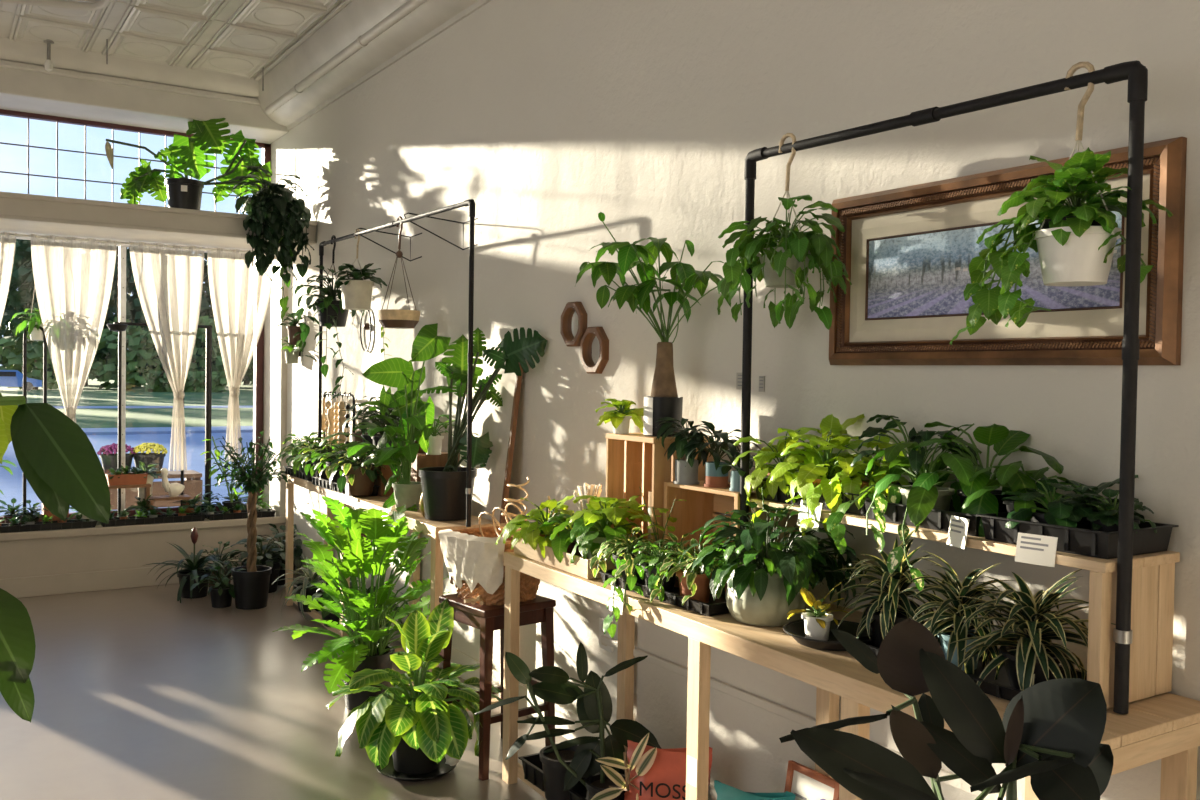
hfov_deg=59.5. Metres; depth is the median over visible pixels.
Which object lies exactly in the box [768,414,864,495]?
pothos
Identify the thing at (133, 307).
tree
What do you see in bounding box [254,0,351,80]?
trim
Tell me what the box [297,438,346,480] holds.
potted plant
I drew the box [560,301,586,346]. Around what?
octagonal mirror
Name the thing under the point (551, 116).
wall
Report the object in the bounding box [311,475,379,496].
tray
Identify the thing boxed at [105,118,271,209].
monstera
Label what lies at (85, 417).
lawn
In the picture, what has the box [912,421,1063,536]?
philodendron
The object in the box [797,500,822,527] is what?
price card
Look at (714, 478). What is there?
potted plant
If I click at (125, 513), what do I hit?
succulent
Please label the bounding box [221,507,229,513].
succulent
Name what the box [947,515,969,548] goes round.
price card
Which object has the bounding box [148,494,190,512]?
table
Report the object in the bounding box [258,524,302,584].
floor plant
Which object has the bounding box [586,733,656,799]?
variegated plant
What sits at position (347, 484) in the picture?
price card
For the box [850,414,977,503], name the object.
vine
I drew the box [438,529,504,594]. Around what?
linen cloth
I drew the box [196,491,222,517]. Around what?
plant
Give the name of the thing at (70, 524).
tray
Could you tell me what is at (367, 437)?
potted plant
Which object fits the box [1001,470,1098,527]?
potted peperomia
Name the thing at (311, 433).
potted plant
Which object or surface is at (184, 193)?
pot
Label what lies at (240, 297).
sheer curtain
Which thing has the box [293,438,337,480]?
potted plant
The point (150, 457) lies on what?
flower pot
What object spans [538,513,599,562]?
potted plant
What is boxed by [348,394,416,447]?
potted plant
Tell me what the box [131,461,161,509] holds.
plant
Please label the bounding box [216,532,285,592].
floor plant
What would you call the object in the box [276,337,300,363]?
wall planter
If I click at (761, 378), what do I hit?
note
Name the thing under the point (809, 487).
pothos
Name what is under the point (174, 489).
duck figurine
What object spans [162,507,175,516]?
succulent
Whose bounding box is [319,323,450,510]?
potted plant
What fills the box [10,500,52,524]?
plant
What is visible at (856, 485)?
pothos
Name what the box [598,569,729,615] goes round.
tray
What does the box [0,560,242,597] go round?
baseboard
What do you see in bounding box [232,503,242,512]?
succulent
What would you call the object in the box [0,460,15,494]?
plant
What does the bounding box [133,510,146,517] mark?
succulent
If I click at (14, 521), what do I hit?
succulent
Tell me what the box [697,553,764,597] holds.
trailing plant
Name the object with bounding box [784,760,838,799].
framed sign
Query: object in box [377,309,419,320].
bowl
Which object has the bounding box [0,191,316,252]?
window ledge
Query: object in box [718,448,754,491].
potted plant
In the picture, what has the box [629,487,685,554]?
trailing plant
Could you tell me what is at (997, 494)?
pot
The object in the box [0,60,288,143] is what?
ceiling beam
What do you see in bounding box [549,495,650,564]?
potted plant
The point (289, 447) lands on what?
potted plant
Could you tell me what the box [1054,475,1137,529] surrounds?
potted peperomia
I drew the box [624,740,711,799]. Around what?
bag
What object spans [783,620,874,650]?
saucer
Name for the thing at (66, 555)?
wall
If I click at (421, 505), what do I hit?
vase
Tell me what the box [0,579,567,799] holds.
floor
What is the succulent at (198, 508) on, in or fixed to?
in the tray at (190, 517)
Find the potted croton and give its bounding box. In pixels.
[787,582,847,640]
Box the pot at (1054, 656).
[999,645,1063,689]
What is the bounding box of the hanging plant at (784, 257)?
[717,133,851,329]
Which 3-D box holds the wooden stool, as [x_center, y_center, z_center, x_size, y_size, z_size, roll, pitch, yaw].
[-0.405,1.083,4.094,0.338,0.628,0.338,0,2,-40]
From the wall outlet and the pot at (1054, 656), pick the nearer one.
the pot at (1054, 656)
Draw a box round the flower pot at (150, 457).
[129,443,167,472]
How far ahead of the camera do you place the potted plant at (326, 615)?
5.94 m
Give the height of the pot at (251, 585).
0.240 m
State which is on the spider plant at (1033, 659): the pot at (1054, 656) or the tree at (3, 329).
the pot at (1054, 656)
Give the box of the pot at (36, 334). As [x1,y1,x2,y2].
[28,322,42,339]
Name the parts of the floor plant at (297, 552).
pot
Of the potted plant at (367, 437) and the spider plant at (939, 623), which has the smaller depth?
the spider plant at (939, 623)
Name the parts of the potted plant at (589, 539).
pot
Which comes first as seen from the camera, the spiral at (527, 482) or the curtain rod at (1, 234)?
the spiral at (527, 482)
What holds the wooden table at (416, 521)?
on the floor
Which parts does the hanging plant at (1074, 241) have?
pot, cord, pot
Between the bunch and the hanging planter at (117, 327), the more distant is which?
the hanging planter at (117, 327)
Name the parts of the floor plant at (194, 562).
pot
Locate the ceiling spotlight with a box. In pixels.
[43,40,53,71]
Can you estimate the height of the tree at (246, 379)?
14.454 m
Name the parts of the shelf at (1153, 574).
panel, post, panel, panel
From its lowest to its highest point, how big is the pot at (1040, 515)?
0.060 m
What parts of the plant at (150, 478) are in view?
pot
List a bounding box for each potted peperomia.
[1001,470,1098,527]
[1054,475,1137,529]
[1071,488,1156,532]
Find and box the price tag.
[687,755,696,787]
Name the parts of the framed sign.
frame, frame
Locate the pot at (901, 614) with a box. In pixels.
[865,606,921,647]
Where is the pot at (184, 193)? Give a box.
[165,178,203,209]
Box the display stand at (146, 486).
[108,484,150,509]
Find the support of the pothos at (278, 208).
on the window ledge at (24, 214)
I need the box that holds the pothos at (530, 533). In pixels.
[495,493,578,557]
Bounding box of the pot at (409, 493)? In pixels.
[392,481,421,508]
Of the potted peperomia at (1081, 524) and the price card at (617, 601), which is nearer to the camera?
the potted peperomia at (1081, 524)
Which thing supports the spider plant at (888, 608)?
in the tray at (1000, 687)
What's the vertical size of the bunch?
0.270 m
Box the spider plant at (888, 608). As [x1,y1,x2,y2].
[829,530,946,647]
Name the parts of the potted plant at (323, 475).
pot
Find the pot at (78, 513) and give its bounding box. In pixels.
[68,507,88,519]
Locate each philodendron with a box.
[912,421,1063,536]
[962,462,1080,520]
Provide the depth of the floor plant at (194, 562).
6.88 m
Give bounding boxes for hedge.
[145,370,227,391]
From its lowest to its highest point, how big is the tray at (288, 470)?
0.050 m
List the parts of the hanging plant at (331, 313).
cord, pot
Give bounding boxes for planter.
[42,503,68,520]
[105,465,147,485]
[106,248,127,331]
[276,312,303,344]
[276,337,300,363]
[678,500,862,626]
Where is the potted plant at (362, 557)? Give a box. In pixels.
[272,496,449,709]
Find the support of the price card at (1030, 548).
on the shelf at (1153, 574)
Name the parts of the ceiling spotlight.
stem, bulb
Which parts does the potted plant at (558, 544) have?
pot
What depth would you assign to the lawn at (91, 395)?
60.93 m
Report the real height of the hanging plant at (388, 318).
0.807 m
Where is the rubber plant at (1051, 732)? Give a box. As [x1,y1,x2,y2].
[779,617,1113,799]
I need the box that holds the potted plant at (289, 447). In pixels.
[281,432,336,470]
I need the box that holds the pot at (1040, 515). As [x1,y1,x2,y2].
[1031,509,1047,523]
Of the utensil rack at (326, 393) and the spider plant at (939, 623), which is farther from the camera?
the utensil rack at (326, 393)
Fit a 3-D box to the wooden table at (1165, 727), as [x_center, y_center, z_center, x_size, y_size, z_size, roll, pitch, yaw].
[0.406,1.013,2.984,0.543,0.845,2.320,0,2,-33]
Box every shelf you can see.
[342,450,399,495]
[400,452,447,481]
[751,499,1179,708]
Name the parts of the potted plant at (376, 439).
pot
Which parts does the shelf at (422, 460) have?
panel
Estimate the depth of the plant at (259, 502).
7.81 m
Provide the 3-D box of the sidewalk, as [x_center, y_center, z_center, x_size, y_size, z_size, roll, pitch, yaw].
[0.293,0.891,36.503,280.000,0.200,2.000,0,2,-33]
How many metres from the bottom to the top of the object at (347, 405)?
0.300 m
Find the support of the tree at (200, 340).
on the lawn at (91, 395)
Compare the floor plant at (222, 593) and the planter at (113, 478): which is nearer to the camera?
the floor plant at (222, 593)
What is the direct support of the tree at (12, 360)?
on the lawn at (91, 395)
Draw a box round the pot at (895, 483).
[891,482,912,503]
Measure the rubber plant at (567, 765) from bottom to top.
0.554 m
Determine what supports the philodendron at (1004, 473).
in the tray at (1092, 543)
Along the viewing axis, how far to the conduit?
5.77 m
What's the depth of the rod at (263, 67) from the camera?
7.14 m
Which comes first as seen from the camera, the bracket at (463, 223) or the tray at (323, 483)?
the bracket at (463, 223)
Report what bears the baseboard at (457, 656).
attached to the wall at (551, 116)
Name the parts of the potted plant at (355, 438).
pot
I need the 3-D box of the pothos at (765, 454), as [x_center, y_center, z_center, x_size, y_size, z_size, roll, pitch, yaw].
[0.547,0.215,3.024,0.270,0.278,0.314,0,2,-33]
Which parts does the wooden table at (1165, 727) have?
leg, rail, leg, leg, rail, leg, leg, leg, rail, leg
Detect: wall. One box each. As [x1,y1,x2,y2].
[0,518,284,578]
[271,0,1199,799]
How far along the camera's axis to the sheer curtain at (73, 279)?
6.87 m
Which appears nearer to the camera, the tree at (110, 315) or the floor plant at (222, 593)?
the floor plant at (222, 593)
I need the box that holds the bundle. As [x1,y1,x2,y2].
[464,595,483,604]
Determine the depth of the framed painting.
2.64 m
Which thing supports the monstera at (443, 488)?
on the wooden table at (416, 521)
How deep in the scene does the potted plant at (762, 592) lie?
2.76 m
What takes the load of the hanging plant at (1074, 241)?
hanging from the rack at (1136, 73)
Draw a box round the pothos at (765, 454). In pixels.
[732,427,823,522]
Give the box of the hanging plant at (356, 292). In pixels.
[334,229,386,309]
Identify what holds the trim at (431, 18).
attached to the wall at (551, 116)
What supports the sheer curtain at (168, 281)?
hanging from the curtain rod at (1, 234)
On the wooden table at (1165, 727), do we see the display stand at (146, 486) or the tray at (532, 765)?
the tray at (532, 765)
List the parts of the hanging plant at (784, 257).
pot, cord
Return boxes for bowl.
[106,324,127,331]
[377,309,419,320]
[378,320,418,328]
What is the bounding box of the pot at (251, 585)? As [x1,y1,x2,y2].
[231,565,271,609]
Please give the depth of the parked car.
70.17 m
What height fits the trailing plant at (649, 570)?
0.152 m
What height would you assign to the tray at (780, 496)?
0.055 m
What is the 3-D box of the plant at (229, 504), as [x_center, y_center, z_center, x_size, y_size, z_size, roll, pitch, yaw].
[-2.734,0.564,7.709,0.358,0.601,0.212,0,2,-37]
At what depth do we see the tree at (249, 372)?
85.24 m
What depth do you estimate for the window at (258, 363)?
7.63 m
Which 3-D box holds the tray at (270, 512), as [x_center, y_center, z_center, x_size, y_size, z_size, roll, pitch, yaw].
[-2.608,0.832,7.629,0.486,0.045,0.136,0,2,-33]
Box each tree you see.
[0,239,38,371]
[0,324,58,389]
[1,239,55,378]
[84,247,131,385]
[88,317,161,389]
[105,246,150,372]
[110,248,209,375]
[161,316,226,385]
[191,253,222,371]
[242,356,252,384]
[245,354,253,384]
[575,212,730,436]
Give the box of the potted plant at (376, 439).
[339,396,397,450]
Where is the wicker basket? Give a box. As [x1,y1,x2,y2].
[452,526,539,605]
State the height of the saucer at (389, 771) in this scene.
0.025 m
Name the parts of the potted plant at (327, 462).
pot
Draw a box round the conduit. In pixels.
[0,0,111,10]
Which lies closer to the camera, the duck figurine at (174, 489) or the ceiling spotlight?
the ceiling spotlight
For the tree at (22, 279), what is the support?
on the lawn at (91, 395)
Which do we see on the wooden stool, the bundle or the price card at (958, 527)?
the bundle
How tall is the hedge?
1.836 m
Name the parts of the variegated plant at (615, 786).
pot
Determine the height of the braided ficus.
1.126 m
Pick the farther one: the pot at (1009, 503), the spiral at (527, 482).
the spiral at (527, 482)
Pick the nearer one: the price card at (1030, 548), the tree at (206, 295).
the price card at (1030, 548)
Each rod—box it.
[0,233,274,254]
[106,39,107,64]
[262,67,263,90]
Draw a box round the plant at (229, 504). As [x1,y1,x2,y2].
[201,436,252,510]
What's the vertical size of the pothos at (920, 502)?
0.334 m
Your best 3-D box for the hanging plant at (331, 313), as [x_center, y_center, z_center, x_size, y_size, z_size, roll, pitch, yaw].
[-1.542,-0.446,5.981,0.420,0.990,0.419,2,2,27]
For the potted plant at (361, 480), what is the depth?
5.44 m
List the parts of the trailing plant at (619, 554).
pot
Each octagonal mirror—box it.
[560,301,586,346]
[580,326,608,373]
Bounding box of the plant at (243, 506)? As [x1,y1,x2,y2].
[220,490,246,509]
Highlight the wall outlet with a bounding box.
[599,617,613,651]
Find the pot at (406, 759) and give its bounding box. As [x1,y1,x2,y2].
[392,737,439,773]
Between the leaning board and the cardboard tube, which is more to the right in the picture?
the cardboard tube
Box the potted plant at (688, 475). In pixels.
[656,417,714,484]
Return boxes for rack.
[318,199,474,526]
[322,391,354,440]
[740,60,1147,713]
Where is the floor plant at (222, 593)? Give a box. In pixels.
[190,563,245,607]
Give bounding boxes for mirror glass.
[567,309,577,338]
[587,335,598,365]
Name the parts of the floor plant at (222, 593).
pot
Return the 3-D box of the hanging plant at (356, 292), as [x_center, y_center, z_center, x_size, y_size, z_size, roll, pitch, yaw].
[-1.295,-0.705,5.665,0.292,0.433,0.294,0,2,-33]
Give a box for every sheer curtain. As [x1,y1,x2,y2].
[0,232,16,325]
[31,233,116,422]
[129,241,203,470]
[207,247,276,461]
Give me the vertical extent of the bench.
0.830 m
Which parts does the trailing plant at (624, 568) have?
pot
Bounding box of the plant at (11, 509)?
[0,498,27,522]
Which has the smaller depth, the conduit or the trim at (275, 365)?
the conduit
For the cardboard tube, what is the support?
in the wooden crate at (625, 480)
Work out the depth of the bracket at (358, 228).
5.70 m
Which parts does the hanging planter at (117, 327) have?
cord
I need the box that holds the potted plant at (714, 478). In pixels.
[672,421,760,487]
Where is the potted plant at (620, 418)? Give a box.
[595,398,643,433]
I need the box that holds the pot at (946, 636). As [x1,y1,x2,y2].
[937,630,978,670]
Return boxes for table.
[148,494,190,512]
[285,474,510,710]
[502,552,1199,799]
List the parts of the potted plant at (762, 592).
planter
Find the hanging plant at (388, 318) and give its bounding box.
[377,216,419,356]
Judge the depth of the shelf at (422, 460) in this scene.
5.18 m
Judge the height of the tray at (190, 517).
0.045 m
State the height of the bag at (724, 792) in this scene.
0.302 m
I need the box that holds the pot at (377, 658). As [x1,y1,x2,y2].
[340,643,394,709]
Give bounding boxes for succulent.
[8,517,21,525]
[21,515,35,524]
[40,515,52,523]
[56,517,71,522]
[71,514,84,521]
[109,512,115,519]
[117,510,129,518]
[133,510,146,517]
[147,508,158,517]
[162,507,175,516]
[178,507,188,515]
[191,506,204,514]
[203,505,218,517]
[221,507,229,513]
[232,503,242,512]
[260,503,267,510]
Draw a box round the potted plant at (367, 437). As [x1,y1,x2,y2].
[352,419,380,452]
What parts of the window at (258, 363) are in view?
frame, frame, frame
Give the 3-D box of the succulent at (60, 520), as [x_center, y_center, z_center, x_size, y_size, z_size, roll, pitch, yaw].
[-3.588,0.800,7.030,0.094,0.092,0.082,0,2,-33]
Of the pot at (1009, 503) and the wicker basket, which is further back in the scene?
the wicker basket
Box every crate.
[514,538,645,578]
[606,433,708,550]
[663,480,756,561]
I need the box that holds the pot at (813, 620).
[801,611,832,640]
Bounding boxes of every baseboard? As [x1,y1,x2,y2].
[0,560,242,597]
[294,566,716,799]
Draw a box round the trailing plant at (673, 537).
[646,532,705,586]
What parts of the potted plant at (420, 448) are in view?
pot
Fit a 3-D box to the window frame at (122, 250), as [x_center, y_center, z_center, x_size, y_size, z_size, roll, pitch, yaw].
[-5.226,-0.150,6.397,6.135,1.900,0.083,0,2,-33]
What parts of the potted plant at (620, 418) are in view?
pot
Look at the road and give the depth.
19.19 m
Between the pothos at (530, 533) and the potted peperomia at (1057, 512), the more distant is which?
the pothos at (530, 533)
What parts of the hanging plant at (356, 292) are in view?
pot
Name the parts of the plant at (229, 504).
pot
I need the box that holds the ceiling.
[0,0,342,78]
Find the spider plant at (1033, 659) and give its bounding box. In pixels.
[947,569,1115,690]
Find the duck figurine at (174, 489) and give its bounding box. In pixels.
[156,468,184,496]
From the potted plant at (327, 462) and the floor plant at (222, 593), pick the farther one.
the floor plant at (222, 593)
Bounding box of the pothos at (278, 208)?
[228,165,313,320]
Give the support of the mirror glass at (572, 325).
attached to the octagonal mirror at (573, 327)
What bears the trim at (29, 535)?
attached to the wall at (66, 555)
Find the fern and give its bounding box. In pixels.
[9,286,42,339]
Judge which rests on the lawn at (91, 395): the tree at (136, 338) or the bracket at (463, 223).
the tree at (136, 338)
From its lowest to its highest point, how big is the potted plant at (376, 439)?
0.321 m
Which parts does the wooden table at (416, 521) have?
leg, leg, leg, rail, rail, leg, leg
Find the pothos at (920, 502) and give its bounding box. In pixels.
[826,439,1011,590]
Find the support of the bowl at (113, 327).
on the hanging planter at (117, 327)
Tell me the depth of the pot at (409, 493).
5.00 m
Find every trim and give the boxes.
[0,37,258,98]
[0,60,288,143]
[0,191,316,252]
[0,516,285,541]
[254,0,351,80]
[258,0,491,129]
[263,262,287,516]
[600,635,1017,799]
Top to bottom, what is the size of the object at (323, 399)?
0.400 m
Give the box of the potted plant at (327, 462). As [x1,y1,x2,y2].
[312,444,366,489]
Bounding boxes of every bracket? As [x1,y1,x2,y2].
[356,228,421,260]
[404,212,477,249]
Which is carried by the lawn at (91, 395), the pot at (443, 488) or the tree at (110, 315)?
the tree at (110, 315)
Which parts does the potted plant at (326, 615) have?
pot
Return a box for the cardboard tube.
[648,491,651,541]
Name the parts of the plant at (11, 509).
pot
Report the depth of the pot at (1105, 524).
2.18 m
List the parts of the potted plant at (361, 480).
pot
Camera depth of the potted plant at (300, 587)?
6.33 m
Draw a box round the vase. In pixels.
[419,494,424,516]
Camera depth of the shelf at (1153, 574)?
2.17 m
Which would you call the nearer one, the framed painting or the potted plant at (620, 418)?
the framed painting
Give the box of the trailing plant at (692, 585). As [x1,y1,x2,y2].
[650,538,723,604]
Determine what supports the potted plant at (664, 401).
on the wooden crate at (625, 480)
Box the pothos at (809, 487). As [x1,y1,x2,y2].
[769,414,878,535]
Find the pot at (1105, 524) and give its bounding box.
[1087,517,1139,531]
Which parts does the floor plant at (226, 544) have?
pot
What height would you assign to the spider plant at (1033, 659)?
0.322 m
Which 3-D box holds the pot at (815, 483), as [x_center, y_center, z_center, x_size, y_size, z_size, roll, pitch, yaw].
[0.628,0.250,2.887,0.102,0.070,0.101,0,2,-33]
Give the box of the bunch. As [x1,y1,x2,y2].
[573,483,601,526]
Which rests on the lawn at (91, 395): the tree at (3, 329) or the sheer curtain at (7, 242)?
the tree at (3, 329)
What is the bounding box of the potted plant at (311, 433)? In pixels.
[277,432,324,470]
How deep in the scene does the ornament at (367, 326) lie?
6.27 m
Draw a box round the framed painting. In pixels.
[829,137,1186,364]
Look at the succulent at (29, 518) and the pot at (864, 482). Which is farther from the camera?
the succulent at (29, 518)
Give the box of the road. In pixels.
[0,432,252,515]
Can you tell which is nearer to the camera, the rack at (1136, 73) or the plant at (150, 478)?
the rack at (1136, 73)
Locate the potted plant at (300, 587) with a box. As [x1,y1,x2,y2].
[271,554,327,620]
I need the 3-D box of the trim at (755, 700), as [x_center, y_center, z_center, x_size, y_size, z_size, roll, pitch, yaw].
[1.204,0.995,2.248,0.022,0.030,4.420,0,2,-33]
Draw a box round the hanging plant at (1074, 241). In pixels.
[949,62,1172,344]
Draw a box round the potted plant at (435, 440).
[424,415,454,454]
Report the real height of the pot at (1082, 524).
0.060 m
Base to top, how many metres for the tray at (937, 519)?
0.050 m
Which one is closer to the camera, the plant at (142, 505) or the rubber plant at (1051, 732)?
the rubber plant at (1051, 732)
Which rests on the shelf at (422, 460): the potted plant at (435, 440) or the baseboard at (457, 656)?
the potted plant at (435, 440)
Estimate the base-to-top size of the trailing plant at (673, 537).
0.181 m
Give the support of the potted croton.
on the saucer at (796, 629)
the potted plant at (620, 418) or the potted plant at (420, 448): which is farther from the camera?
the potted plant at (420, 448)
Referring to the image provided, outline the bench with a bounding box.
[110,470,202,509]
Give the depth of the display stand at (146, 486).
7.38 m
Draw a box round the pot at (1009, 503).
[1003,499,1046,520]
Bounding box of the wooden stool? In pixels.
[438,593,555,780]
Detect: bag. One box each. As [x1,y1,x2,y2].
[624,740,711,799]
[714,780,795,799]
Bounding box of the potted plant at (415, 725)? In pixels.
[326,598,501,773]
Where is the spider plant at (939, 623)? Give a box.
[899,551,1014,673]
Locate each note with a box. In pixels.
[736,373,741,389]
[759,376,764,391]
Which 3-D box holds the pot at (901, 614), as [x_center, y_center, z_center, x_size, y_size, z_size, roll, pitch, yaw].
[0.708,0.552,2.532,0.132,0.085,0.131,0,2,-33]
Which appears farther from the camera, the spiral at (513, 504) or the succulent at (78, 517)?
the succulent at (78, 517)
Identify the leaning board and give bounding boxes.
[458,348,522,522]
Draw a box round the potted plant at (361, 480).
[327,445,386,495]
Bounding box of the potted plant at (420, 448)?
[412,415,445,452]
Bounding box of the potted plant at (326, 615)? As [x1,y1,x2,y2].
[305,576,367,626]
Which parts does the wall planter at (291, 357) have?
pot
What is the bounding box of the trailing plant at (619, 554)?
[589,527,656,585]
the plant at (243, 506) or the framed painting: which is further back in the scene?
the plant at (243, 506)
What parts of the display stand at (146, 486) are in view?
leg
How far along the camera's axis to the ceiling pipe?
6.01 m
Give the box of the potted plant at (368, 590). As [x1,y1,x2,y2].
[339,586,408,643]
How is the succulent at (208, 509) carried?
in the tray at (270, 512)
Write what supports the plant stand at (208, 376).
on the wall at (66, 555)
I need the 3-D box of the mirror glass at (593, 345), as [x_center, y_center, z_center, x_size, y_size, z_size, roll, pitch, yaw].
[-0.018,-0.197,4.152,0.001,0.127,0.121,0,2,-33]
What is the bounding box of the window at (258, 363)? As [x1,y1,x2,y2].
[0,109,270,522]
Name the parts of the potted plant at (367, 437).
pot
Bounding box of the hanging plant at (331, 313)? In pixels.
[291,235,373,407]
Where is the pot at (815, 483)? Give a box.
[812,477,841,486]
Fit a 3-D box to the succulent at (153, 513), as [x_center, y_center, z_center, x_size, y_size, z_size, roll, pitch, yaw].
[-3.114,0.801,7.327,0.110,0.090,0.096,0,2,-33]
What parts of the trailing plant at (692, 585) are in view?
pot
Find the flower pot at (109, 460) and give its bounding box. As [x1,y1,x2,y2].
[97,443,135,473]
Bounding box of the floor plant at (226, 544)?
[200,541,243,587]
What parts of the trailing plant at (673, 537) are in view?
pot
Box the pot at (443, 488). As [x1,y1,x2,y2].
[419,467,476,520]
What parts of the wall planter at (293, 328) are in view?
pot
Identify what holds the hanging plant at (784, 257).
hanging from the rack at (1136, 73)
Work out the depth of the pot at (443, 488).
4.64 m
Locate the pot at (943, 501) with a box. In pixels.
[898,485,954,521]
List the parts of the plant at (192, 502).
pot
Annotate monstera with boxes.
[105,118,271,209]
[419,327,546,520]
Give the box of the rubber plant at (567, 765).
[474,642,661,799]
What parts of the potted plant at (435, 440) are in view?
pot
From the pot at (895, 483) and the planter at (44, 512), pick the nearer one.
the pot at (895, 483)
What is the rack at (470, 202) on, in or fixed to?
on the wooden table at (416, 521)
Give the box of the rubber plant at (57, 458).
[0,392,110,722]
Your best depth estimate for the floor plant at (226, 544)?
7.15 m
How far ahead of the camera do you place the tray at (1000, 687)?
2.27 m
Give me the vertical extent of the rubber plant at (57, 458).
1.587 m
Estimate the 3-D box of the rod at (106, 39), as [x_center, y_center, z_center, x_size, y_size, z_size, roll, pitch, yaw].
[-3.087,-2.183,6.575,0.010,0.160,0.010,0,2,-33]
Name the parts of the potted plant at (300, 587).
pot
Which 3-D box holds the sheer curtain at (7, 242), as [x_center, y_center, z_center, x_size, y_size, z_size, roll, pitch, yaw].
[-3.864,-0.290,6.597,0.350,1.552,0.097,0,2,-33]
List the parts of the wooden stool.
leg, leg, seat, leg, leg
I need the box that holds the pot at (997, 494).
[957,489,1015,511]
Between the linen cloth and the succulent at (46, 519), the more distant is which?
the succulent at (46, 519)
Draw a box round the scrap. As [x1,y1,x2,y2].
[445,754,459,765]
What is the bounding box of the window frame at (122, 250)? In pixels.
[22,239,254,510]
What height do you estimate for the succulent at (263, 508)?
0.089 m
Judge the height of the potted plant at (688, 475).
0.212 m
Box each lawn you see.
[0,378,252,405]
[58,408,252,427]
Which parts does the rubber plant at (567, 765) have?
pot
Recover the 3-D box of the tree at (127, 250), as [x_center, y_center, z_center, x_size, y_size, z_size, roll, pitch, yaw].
[-47.909,-10.863,108.011,9.472,18.499,9.704,0,2,-33]
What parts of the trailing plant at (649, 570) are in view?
pot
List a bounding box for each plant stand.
[23,325,46,515]
[114,322,211,514]
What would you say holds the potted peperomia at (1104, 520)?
in the tray at (1092, 543)
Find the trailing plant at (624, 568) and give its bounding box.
[603,558,643,637]
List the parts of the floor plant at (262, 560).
pot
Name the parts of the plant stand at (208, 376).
post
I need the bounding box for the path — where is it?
[53,406,252,408]
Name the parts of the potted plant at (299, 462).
pot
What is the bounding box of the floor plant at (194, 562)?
[143,527,236,602]
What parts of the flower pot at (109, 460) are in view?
pot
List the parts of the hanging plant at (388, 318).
cord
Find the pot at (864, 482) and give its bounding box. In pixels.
[860,480,892,491]
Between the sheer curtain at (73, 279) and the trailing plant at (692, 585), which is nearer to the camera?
the trailing plant at (692, 585)
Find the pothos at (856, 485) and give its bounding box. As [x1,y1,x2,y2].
[815,428,917,508]
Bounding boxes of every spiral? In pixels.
[478,503,526,536]
[498,477,529,541]
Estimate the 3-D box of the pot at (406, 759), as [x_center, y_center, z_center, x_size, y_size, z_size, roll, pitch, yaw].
[-0.689,1.294,3.954,0.222,0.170,0.220,0,2,-33]
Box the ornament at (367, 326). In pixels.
[360,310,371,351]
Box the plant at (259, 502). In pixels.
[242,489,271,508]
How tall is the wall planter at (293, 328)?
0.248 m
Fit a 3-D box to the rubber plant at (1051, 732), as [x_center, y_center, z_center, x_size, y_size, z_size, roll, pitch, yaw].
[0.503,0.892,1.386,0.568,1.167,0.334,1,1,1]
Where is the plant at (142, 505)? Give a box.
[124,494,161,515]
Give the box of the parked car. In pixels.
[0,370,41,390]
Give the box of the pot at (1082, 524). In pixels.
[1076,517,1090,529]
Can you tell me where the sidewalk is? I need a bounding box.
[81,426,252,434]
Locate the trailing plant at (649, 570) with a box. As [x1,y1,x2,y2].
[627,540,697,601]
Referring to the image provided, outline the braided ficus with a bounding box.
[203,429,291,609]
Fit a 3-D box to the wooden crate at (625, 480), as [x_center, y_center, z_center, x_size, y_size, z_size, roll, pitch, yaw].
[0.189,0.346,3.568,0.230,0.455,0.285,0,2,-33]
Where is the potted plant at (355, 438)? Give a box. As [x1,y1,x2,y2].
[345,421,371,442]
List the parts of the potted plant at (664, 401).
pot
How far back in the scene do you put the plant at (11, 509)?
7.03 m
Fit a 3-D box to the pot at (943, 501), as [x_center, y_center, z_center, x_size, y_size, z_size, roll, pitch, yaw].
[0.797,0.255,2.568,0.132,0.080,0.131,0,2,-33]
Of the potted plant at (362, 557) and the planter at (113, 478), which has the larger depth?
the planter at (113, 478)
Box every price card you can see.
[346,483,348,497]
[609,586,624,614]
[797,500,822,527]
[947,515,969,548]
[1015,532,1057,566]
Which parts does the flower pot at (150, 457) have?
pot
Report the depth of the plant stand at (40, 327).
7.03 m
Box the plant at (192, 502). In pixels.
[173,490,211,512]
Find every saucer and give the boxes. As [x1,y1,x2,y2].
[377,755,455,781]
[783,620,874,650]
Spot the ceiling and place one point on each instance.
(237, 38)
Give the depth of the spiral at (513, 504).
4.05 m
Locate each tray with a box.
[0,519,96,532]
[99,512,207,526]
[204,509,276,520]
[283,466,311,481]
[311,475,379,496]
[518,753,624,799]
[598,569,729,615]
[756,479,886,515]
[858,634,1086,700]
[865,498,980,535]
[976,512,1178,558]
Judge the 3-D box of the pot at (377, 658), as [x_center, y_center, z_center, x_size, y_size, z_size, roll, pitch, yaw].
[-1.046,1.248,4.722,0.242,0.250,0.240,0,2,-33]
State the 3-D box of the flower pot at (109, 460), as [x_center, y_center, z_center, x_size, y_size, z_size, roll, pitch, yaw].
[-3.716,0.449,8.071,0.269,0.239,0.260,2,2,30]
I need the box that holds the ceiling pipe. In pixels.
[265,0,426,114]

